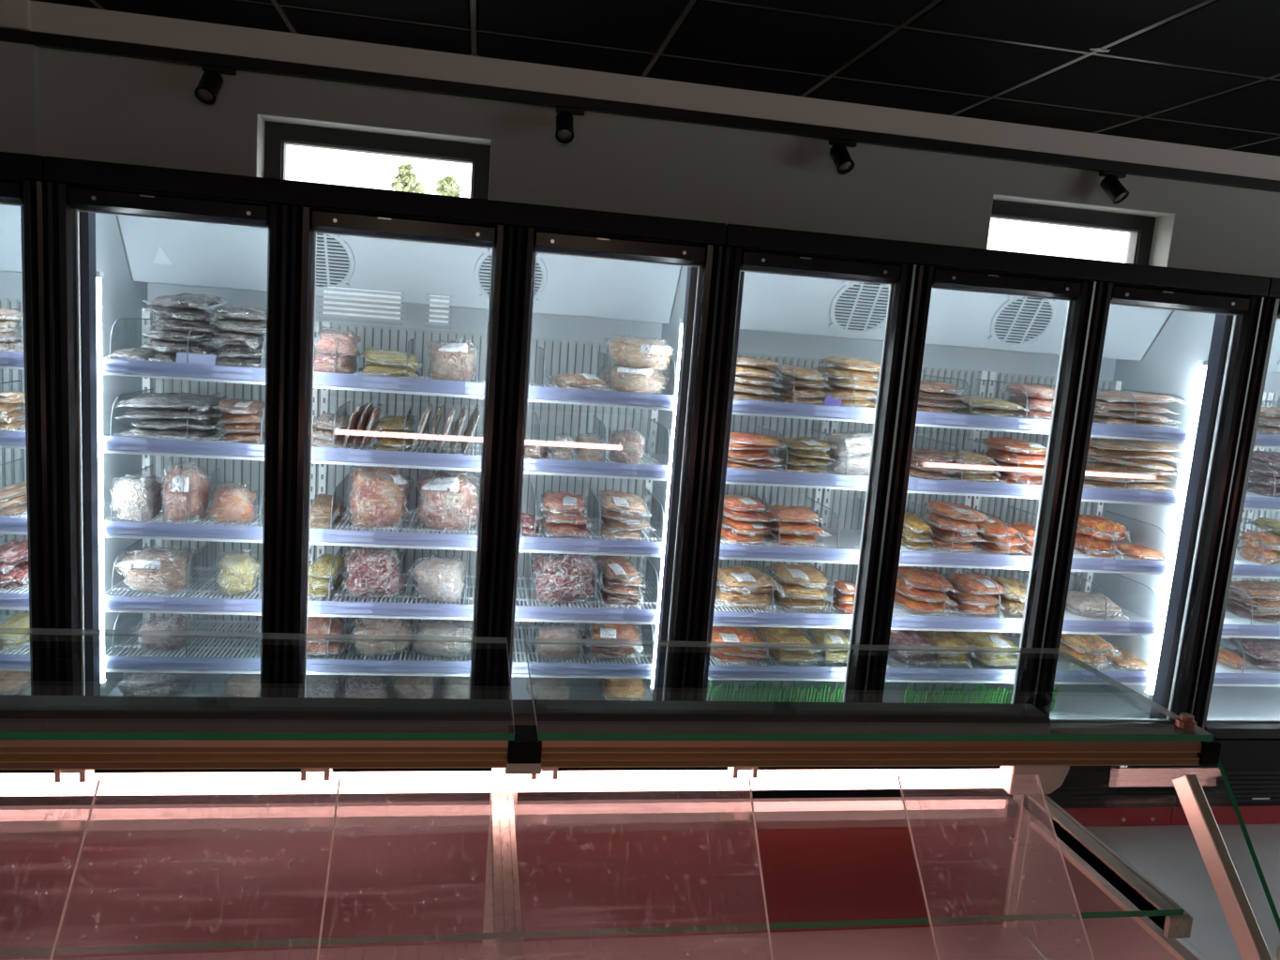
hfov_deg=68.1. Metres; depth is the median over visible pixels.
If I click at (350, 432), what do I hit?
pack
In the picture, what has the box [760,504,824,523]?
pack
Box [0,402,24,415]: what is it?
pack
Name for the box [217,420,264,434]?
pack
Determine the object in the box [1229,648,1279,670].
pack
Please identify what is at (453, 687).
bag
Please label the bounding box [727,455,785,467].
pack
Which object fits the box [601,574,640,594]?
pack
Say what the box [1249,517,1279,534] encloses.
pack
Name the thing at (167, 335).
pack
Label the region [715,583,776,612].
pack
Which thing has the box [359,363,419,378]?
pack
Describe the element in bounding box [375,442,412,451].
pack
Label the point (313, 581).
pack
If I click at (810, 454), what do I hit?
pack
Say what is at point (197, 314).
pack
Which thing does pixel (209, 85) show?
spotlight
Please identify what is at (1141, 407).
pack
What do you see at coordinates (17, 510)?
pack
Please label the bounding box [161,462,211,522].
bag
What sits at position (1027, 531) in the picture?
pack
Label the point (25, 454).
freezer
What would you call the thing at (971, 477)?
pack
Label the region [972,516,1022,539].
pack
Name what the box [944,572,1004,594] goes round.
pack
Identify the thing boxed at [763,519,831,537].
pack
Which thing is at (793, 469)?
pack
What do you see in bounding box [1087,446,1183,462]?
pack
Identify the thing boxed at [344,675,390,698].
bag
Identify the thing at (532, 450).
bag
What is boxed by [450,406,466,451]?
pack
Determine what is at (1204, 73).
ceiling
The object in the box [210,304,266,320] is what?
pack
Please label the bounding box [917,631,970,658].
pack
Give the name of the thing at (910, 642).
pack
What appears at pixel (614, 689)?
pack
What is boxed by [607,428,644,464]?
bag
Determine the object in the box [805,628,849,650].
pack
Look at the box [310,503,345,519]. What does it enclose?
pack
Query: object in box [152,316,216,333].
pack
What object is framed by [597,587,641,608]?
pack
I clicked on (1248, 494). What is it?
shelf
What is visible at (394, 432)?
pack
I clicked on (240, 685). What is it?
bag
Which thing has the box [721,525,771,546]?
pack
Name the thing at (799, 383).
pack
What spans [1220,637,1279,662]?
pack
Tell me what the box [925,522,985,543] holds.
pack
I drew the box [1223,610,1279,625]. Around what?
shelf
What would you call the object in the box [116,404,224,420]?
pack
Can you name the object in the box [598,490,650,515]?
pack
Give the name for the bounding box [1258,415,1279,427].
pack
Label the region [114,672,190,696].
bag
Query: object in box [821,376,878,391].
pack
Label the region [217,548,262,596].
bag
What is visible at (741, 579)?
pack
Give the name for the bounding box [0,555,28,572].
pack
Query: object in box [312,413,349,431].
pack
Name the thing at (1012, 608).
pack
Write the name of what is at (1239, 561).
shelf
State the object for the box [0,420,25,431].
pack
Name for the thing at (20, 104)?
pillar
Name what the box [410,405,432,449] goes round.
pack
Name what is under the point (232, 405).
pack
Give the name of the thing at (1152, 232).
window
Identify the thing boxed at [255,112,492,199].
window
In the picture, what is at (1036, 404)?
pack
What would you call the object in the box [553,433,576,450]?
pack
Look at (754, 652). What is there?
pack
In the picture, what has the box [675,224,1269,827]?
freezer
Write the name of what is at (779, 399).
pack
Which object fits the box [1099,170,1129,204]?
spotlight
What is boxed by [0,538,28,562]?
pack
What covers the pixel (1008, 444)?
pack
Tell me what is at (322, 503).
pack
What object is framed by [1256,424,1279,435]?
pack
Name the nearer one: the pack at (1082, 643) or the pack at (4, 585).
the pack at (4, 585)
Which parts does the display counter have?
glass, plexi panel, post, shelf arm, panel, shelf glass, glass, post, shelf arm, glass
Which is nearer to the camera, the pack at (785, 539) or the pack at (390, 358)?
the pack at (390, 358)
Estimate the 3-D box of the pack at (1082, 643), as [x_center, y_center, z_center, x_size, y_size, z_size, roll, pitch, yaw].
[1.687,0.608,3.611,0.178,0.069,0.235,3,9,-11]
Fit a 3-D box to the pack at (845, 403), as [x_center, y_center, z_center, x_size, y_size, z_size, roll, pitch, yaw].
[0.724,-0.270,3.312,0.211,0.043,0.246,3,9,-11]
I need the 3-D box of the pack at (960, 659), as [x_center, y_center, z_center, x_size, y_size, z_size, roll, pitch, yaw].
[1.137,0.639,3.543,0.144,0.045,0.261,4,9,0]
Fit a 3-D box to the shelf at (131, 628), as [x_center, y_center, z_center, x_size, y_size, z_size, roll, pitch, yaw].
[-0.831,0.562,3.255,1.765,0.010,0.429,3,9,-10]
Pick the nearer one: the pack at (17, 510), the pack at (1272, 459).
the pack at (17, 510)
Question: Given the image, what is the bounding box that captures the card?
[176,352,215,364]
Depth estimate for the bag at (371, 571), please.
3.06 m
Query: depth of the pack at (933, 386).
3.26 m
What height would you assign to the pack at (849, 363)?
0.045 m
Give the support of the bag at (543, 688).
in the freezer at (540, 293)
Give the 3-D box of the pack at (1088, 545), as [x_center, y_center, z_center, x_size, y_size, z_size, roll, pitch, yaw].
[1.696,0.240,3.557,0.140,0.074,0.244,4,9,0]
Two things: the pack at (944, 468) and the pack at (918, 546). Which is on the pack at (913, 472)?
the pack at (944, 468)
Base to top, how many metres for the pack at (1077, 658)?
0.060 m
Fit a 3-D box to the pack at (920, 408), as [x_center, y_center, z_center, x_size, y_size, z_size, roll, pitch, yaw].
[1.022,-0.251,3.364,0.133,0.032,0.267,3,9,-7]
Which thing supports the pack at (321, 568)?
on the pack at (313, 581)
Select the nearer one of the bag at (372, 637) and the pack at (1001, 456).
the bag at (372, 637)
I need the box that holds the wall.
[38,46,1279,278]
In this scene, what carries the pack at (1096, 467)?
on the pack at (1099, 476)
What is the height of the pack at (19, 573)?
0.040 m
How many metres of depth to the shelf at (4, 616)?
2.94 m
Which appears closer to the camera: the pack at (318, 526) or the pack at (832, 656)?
the pack at (318, 526)
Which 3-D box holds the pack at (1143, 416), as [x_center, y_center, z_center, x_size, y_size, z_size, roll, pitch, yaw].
[1.775,-0.248,3.491,0.332,0.040,0.251,5,9,4]
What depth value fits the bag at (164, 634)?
2.98 m
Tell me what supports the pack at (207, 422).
on the pack at (199, 434)
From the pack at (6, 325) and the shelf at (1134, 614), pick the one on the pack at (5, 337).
the pack at (6, 325)
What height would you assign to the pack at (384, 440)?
0.035 m
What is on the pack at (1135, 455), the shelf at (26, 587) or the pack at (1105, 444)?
the pack at (1105, 444)
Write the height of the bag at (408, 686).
0.081 m
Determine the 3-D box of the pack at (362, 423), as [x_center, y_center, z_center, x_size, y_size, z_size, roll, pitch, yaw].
[-0.891,-0.175,3.048,0.050,0.148,0.212,3,9,-9]
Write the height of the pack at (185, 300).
0.050 m
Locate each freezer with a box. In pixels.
[0,151,58,806]
[44,155,726,805]
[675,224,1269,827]
[1169,277,1279,825]
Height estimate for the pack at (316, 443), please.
0.034 m
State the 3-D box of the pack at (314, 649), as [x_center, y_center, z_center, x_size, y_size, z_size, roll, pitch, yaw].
[-1.039,0.534,3.139,0.137,0.048,0.241,3,9,-12]
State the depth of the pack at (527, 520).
3.11 m
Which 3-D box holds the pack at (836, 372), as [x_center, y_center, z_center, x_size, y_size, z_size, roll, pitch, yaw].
[0.725,-0.371,3.308,0.191,0.049,0.258,3,9,-11]
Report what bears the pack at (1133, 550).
in the freezer at (978, 322)
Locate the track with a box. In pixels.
[0,27,1279,192]
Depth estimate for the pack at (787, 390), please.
3.20 m
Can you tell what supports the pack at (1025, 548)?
in the freezer at (978, 322)
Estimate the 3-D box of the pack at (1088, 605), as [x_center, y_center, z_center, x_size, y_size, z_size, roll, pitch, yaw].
[1.694,0.467,3.584,0.216,0.078,0.230,4,9,-5]
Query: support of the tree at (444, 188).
on the ground
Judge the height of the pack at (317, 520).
0.032 m
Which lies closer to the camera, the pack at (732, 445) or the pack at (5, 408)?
the pack at (5, 408)
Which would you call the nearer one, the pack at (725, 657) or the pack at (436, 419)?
the pack at (436, 419)
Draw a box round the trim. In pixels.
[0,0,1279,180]
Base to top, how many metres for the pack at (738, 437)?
0.029 m
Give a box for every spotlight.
[194,64,236,104]
[555,105,584,143]
[828,138,857,174]
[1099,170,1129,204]
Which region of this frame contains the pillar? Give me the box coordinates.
[0,41,41,155]
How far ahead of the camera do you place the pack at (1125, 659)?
3.59 m
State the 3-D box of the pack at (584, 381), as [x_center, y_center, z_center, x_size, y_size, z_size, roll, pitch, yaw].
[-0.202,-0.326,3.142,0.170,0.060,0.243,1,9,-20]
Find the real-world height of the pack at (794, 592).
0.047 m
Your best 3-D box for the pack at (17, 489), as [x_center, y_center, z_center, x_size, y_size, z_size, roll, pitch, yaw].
[-1.929,0.034,2.909,0.101,0.033,0.255,4,9,-1]
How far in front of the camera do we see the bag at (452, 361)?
2.98 m
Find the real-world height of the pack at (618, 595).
0.042 m
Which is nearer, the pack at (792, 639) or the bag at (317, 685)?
the bag at (317, 685)
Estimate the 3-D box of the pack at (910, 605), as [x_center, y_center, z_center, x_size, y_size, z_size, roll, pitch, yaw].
[1.026,0.447,3.473,0.195,0.048,0.241,2,9,-13]
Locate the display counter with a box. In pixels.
[0,638,1279,959]
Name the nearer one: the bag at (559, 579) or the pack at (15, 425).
the pack at (15, 425)
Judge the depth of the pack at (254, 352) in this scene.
2.88 m
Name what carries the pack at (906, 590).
on the pack at (910, 605)
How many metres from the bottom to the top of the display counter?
1.268 m
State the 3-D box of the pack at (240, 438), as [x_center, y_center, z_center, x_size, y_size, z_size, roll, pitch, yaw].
[-1.245,-0.140,3.002,0.143,0.038,0.263,2,9,-15]
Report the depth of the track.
3.69 m
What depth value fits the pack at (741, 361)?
3.15 m
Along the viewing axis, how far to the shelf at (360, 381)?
2.92 m
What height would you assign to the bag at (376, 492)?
0.219 m
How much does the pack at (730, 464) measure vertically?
0.025 m
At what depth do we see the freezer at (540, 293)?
2.95 m
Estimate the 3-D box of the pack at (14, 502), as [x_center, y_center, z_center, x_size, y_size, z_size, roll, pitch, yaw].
[-1.925,0.060,2.905,0.096,0.034,0.228,4,9,-1]
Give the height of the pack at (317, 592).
0.041 m
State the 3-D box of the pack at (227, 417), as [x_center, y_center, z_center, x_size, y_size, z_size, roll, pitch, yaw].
[-1.258,-0.205,3.004,0.140,0.039,0.258,1,9,-21]
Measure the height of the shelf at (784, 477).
0.010 m
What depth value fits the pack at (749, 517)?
3.23 m
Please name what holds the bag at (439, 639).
on the freezer at (540, 293)
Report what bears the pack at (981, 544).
in the freezer at (978, 322)
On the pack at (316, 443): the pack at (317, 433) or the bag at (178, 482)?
the pack at (317, 433)
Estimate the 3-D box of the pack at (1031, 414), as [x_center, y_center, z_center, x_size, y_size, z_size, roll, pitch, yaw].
[1.423,-0.239,3.433,0.155,0.045,0.238,4,9,-2]
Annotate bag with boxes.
[108,474,165,522]
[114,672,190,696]
[115,546,202,594]
[135,615,193,652]
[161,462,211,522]
[209,480,258,523]
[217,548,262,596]
[224,674,260,697]
[305,675,343,697]
[313,351,357,374]
[315,327,360,357]
[342,545,405,598]
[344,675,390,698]
[346,463,413,528]
[349,617,415,657]
[391,676,436,698]
[410,554,468,602]
[413,619,472,658]
[415,466,480,531]
[426,338,479,382]
[439,676,469,699]
[524,443,547,459]
[526,677,571,700]
[528,553,601,604]
[534,622,580,660]
[573,433,602,461]
[598,362,669,393]
[606,334,673,370]
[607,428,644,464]
[824,394,842,406]
[824,431,872,456]
[826,451,870,476]
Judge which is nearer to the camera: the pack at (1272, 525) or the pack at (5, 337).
the pack at (5, 337)
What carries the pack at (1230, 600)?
on the pack at (1236, 610)
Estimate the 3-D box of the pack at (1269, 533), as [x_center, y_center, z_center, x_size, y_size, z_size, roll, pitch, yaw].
[2.510,0.241,3.689,0.232,0.057,0.228,4,9,-2]
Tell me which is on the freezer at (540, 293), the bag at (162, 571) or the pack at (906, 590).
the bag at (162, 571)
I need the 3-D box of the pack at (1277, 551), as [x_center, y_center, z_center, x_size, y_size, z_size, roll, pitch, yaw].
[2.513,0.291,3.709,0.222,0.055,0.262,4,9,-2]
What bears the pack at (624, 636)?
on the pack at (598, 652)
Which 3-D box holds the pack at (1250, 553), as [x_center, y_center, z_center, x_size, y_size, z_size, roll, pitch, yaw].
[2.373,0.285,3.637,0.079,0.061,0.165,3,9,-8]
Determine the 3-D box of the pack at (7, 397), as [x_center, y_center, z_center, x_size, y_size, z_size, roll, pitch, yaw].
[-1.887,-0.248,2.841,0.095,0.032,0.182,4,8,-8]
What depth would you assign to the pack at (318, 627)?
3.08 m
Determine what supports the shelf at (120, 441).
attached to the freezer at (540, 293)
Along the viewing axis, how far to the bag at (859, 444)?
3.25 m
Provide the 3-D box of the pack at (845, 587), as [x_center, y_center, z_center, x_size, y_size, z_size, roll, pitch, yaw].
[0.739,0.382,3.372,0.090,0.038,0.142,3,9,-7]
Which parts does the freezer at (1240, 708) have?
door, price rail, price rail, price rail, rating plate, price rail, price rail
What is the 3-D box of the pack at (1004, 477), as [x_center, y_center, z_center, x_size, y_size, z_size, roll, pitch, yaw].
[1.369,-0.013,3.472,0.217,0.041,0.248,2,9,-18]
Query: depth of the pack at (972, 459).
3.34 m
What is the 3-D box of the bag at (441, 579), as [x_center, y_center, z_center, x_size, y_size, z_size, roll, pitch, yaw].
[-0.668,0.315,3.147,0.185,0.151,0.196,4,9,-1]
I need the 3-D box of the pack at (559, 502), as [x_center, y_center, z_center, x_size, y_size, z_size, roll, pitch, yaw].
[-0.257,0.078,3.201,0.161,0.057,0.240,4,9,-6]
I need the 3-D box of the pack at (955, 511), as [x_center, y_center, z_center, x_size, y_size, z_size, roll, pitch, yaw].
[1.147,0.111,3.448,0.182,0.047,0.252,2,9,-14]
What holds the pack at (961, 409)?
in the freezer at (978, 322)
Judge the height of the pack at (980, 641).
0.053 m
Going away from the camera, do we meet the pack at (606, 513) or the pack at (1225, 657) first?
the pack at (606, 513)
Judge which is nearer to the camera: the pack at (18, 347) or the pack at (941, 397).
the pack at (18, 347)
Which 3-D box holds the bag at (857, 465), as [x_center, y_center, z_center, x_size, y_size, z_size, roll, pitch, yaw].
[0.733,-0.061,3.309,0.174,0.085,0.166,3,9,-11]
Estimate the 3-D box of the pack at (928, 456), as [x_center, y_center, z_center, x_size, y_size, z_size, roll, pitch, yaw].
[1.031,-0.088,3.397,0.161,0.039,0.241,2,9,-16]
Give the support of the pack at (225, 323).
on the pack at (221, 337)
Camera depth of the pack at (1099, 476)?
3.45 m
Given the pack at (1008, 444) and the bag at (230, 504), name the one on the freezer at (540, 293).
the bag at (230, 504)
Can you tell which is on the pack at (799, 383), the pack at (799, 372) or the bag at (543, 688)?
the pack at (799, 372)
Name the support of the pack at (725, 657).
in the freezer at (978, 322)
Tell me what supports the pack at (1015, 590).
on the pack at (1012, 608)
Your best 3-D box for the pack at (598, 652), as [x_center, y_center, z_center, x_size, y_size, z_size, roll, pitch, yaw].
[-0.108,0.578,3.303,0.197,0.058,0.226,2,9,-14]
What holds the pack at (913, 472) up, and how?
in the freezer at (978, 322)
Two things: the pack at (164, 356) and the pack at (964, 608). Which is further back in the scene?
the pack at (964, 608)
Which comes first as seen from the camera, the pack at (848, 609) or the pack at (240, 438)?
the pack at (240, 438)
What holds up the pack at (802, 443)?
on the pack at (810, 454)
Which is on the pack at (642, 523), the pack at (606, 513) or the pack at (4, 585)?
the pack at (606, 513)
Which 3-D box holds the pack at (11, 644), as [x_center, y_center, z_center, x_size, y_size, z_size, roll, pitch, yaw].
[-1.966,0.491,2.983,0.112,0.037,0.228,4,9,-2]
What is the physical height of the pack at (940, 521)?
0.044 m
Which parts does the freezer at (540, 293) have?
door, price rail, price rail, price rail, price rail, price rail, door, door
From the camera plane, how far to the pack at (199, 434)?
2.88 m
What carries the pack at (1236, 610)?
in the freezer at (1240, 708)
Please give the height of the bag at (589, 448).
0.093 m
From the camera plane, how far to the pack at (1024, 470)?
3.37 m
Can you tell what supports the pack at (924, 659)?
in the freezer at (978, 322)
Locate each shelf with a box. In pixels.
[0,570,29,593]
[0,614,30,654]
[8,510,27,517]
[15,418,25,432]
[104,566,658,609]
[105,500,662,542]
[105,617,653,663]
[109,426,669,466]
[352,371,665,394]
[709,631,1145,671]
[714,582,1153,622]
[720,524,1157,560]
[726,459,1103,488]
[1215,641,1279,674]
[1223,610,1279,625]
[1234,545,1279,565]
[1245,491,1275,497]
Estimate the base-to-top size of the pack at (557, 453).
0.042 m
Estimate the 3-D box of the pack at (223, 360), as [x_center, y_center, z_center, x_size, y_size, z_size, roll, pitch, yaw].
[-1.244,-0.371,2.977,0.180,0.046,0.257,2,9,-14]
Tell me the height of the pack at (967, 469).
0.037 m
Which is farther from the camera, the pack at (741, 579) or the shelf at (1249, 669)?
the shelf at (1249, 669)
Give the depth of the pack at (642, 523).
3.17 m
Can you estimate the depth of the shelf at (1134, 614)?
3.34 m
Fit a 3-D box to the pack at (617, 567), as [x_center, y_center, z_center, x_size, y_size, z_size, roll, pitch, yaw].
[-0.084,0.297,3.269,0.128,0.041,0.269,1,9,-20]
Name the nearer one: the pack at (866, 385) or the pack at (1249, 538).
the pack at (866, 385)
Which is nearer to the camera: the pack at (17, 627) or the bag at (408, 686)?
the pack at (17, 627)
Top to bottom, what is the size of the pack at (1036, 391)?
0.047 m
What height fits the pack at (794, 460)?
0.034 m
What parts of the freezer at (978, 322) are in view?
garnish strip, door, price rail, price rail, price rail, price rail, price rail, garnish strip, door, door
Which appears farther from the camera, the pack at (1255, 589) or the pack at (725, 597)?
the pack at (1255, 589)
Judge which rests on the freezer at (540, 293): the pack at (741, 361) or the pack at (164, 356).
the pack at (164, 356)
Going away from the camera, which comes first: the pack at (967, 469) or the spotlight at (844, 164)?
the pack at (967, 469)
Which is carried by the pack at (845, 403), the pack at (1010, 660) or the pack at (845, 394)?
the pack at (845, 394)
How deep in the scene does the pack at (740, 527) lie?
3.23 m
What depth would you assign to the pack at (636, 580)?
3.18 m
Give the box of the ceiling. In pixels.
[30,0,1279,156]
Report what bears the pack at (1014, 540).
on the pack at (981, 544)
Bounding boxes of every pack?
[0,307,23,320]
[0,319,19,331]
[0,331,22,342]
[0,342,23,352]
[0,391,24,403]
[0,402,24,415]
[0,410,25,422]
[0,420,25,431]
[0,481,26,502]
[0,493,27,509]
[0,502,27,517]
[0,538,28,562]
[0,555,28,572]
[0,560,28,583]
[0,578,29,589]
[0,613,30,644]
[0,633,30,651]
[0,670,30,695]
[110,346,165,361]
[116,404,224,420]
[119,392,227,410]
[123,426,224,440]
[131,416,225,429]
[141,329,215,344]
[143,339,221,354]
[144,292,225,308]
[145,304,213,321]
[149,352,176,362]
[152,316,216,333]
[206,330,266,346]
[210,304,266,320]
[210,317,266,333]
[213,398,265,414]
[215,355,265,368]
[216,344,266,359]
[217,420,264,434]
[218,410,263,423]
[221,431,264,444]
[306,617,345,643]
[306,629,348,655]
[308,554,346,580]
[308,565,333,589]
[308,574,347,599]
[309,505,347,526]
[309,514,344,528]
[310,493,344,512]
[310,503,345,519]
[311,435,345,448]
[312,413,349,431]
[312,426,347,439]
[344,404,367,447]
[352,403,373,447]
[359,347,420,369]
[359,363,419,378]
[361,404,381,448]
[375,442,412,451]
[376,415,417,430]
[376,431,412,448]
[377,427,414,437]
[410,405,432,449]
[424,404,443,452]
[436,406,455,450]
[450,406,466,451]
[459,404,480,454]
[520,512,542,529]
[521,527,540,536]
[539,517,595,537]
[541,490,587,515]
[541,506,591,527]
[549,373,611,391]
[549,445,572,460]
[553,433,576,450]
[578,636,639,659]
[587,622,643,651]
[593,555,639,580]
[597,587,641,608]
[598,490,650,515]
[599,499,640,523]
[599,678,647,700]
[600,523,644,540]
[601,513,656,532]
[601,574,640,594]
[602,572,645,587]
[602,577,643,602]
[709,642,769,665]
[710,626,767,650]
[711,644,769,657]
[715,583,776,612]
[716,565,782,595]
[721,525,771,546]
[722,506,769,523]
[722,515,774,537]
[723,495,771,511]
[726,459,780,471]
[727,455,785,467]
[728,439,781,450]
[728,448,781,461]
[729,432,785,447]
[733,391,775,402]
[734,382,780,395]
[735,364,777,378]
[735,374,783,387]
[736,357,783,369]
[753,626,819,652]
[759,637,817,664]
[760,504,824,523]
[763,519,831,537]
[765,530,823,547]
[766,383,825,398]
[766,562,834,588]
[769,393,823,405]
[769,589,827,610]
[771,576,833,602]
[774,376,830,388]
[776,364,823,380]
[776,453,828,466]
[778,436,837,451]
[778,460,826,473]
[779,444,834,460]
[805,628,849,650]
[808,638,848,664]
[814,386,876,400]
[817,365,878,381]
[817,397,875,408]
[819,356,880,372]
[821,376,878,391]
[829,597,853,613]
[830,587,854,604]
[831,580,855,595]
[888,630,941,657]
[888,644,943,666]
[894,591,958,615]
[895,576,957,606]
[897,566,959,592]
[901,535,938,550]
[902,525,934,545]
[903,512,933,535]
[909,466,958,480]
[910,459,959,473]
[911,448,964,464]
[917,404,954,413]
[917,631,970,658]
[918,390,967,401]
[918,397,958,408]
[919,380,965,393]
[919,512,980,533]
[923,500,994,522]
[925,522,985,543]
[928,649,972,666]
[929,535,976,552]
[942,450,997,466]
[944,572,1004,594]
[946,470,1006,482]
[946,581,1001,608]
[946,593,1003,616]
[948,394,1029,410]
[948,462,999,475]
[949,405,1025,418]
[953,631,1018,657]
[966,644,1017,666]
[969,539,1027,554]
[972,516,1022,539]
[976,530,1029,546]
[978,436,1046,454]
[979,448,1045,465]
[989,458,1044,477]
[990,468,1042,484]
[990,594,1024,616]
[992,575,1026,602]
[1001,383,1054,399]
[1003,395,1054,411]
[1008,407,1052,420]
[1009,522,1035,542]
[1015,541,1033,555]
[1058,642,1107,667]
[1060,633,1120,657]
[1065,590,1129,619]
[1073,532,1122,557]
[1076,514,1129,540]
[1084,470,1170,482]
[1084,478,1174,492]
[1085,462,1181,476]
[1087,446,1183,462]
[1087,454,1176,470]
[1089,438,1180,451]
[1092,415,1177,427]
[1094,406,1179,423]
[1095,399,1179,414]
[1096,391,1186,403]
[1103,647,1149,669]
[1115,542,1164,559]
[1217,648,1246,669]
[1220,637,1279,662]
[1225,602,1279,624]
[1227,596,1279,616]
[1228,590,1279,610]
[1229,580,1279,601]
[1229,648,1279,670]
[1236,544,1279,563]
[1237,530,1279,550]
[1238,545,1278,564]
[1241,531,1279,551]
[1246,482,1279,497]
[1248,471,1279,487]
[1249,461,1279,477]
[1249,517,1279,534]
[1251,450,1279,467]
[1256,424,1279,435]
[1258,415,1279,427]
[1259,406,1279,418]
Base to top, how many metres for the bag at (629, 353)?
0.115 m
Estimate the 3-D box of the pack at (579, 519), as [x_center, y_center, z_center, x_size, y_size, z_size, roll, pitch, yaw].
[-0.253,0.116,3.208,0.158,0.050,0.239,3,9,-11]
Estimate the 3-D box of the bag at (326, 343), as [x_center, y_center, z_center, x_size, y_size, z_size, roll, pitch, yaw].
[-0.944,-0.433,2.965,0.137,0.088,0.160,3,9,-12]
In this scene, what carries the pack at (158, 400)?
on the pack at (140, 413)
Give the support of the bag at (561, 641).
on the freezer at (540, 293)
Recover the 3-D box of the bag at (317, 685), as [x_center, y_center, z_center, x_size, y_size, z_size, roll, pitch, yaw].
[-1.046,0.676,3.131,0.129,0.083,0.165,2,9,-18]
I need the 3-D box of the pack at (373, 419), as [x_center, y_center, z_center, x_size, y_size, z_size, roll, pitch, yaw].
[-0.864,-0.172,3.050,0.053,0.145,0.218,3,9,-8]
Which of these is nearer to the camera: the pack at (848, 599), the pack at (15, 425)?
the pack at (15, 425)
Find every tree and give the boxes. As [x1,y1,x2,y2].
[389,163,424,193]
[434,173,462,196]
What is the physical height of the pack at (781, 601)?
0.046 m
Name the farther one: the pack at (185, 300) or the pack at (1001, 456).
the pack at (1001, 456)
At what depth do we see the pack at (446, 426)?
3.01 m
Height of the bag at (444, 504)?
0.210 m
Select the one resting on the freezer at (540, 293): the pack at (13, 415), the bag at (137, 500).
the bag at (137, 500)
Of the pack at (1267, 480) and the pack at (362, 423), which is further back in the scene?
the pack at (1267, 480)
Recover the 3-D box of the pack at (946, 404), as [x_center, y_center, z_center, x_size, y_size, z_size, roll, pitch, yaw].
[1.028,-0.276,3.348,0.146,0.033,0.223,1,9,-19]
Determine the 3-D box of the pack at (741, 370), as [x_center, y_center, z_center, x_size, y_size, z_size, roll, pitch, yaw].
[0.380,-0.370,3.219,0.182,0.039,0.226,3,9,-6]
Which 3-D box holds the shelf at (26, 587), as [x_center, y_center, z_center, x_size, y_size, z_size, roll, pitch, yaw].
[-2.661,0.283,2.901,1.765,0.010,0.429,3,9,-10]
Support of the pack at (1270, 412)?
on the pack at (1263, 420)
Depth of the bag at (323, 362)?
2.93 m
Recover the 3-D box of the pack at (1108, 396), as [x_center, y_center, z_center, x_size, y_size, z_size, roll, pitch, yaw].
[1.797,-0.304,3.483,0.304,0.042,0.252,4,9,-3]
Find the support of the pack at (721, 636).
on the pack at (754, 652)
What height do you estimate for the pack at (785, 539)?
0.044 m
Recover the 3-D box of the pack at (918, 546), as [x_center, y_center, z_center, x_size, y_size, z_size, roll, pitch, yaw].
[0.987,0.221,3.441,0.110,0.043,0.237,3,9,-10]
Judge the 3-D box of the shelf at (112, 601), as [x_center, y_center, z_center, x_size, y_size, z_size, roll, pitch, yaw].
[-0.817,0.374,3.226,1.765,0.010,0.429,3,9,-10]
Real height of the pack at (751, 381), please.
0.038 m
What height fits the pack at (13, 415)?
0.032 m
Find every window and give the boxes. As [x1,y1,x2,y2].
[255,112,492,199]
[986,193,1175,267]
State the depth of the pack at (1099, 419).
3.41 m
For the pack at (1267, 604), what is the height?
0.044 m
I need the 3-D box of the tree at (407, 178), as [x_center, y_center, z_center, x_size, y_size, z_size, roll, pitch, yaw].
[-3.426,-2.482,13.415,1.932,3.889,1.890,3,9,-10]
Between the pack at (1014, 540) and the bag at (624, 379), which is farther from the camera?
the pack at (1014, 540)
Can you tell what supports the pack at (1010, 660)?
in the freezer at (978, 322)
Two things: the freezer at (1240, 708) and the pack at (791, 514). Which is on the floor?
the freezer at (1240, 708)
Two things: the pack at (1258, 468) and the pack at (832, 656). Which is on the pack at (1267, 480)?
the pack at (1258, 468)
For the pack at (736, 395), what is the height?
0.032 m
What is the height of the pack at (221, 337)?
0.052 m
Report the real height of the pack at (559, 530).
0.050 m
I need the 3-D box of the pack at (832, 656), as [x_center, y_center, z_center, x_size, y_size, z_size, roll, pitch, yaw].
[0.689,0.619,3.445,0.142,0.053,0.246,2,9,-15]
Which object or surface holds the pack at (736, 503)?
on the pack at (749, 517)
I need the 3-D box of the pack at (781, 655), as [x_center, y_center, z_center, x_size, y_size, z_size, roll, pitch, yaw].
[0.530,0.610,3.418,0.178,0.048,0.261,2,9,-17]
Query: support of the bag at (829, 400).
on the freezer at (978, 322)
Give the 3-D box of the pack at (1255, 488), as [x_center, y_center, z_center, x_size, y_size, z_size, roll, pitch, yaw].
[2.461,0.040,3.657,0.267,0.044,0.252,4,9,0]
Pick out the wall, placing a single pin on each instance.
(97, 107)
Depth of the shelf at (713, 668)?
3.39 m
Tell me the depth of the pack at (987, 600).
3.42 m
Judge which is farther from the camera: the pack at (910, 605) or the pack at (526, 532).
the pack at (910, 605)
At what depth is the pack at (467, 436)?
3.04 m
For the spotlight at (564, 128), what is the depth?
3.64 m
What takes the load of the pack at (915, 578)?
on the pack at (906, 590)
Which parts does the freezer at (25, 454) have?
price rail, price rail, price rail, price rail, price rail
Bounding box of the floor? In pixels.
[1024,823,1279,959]

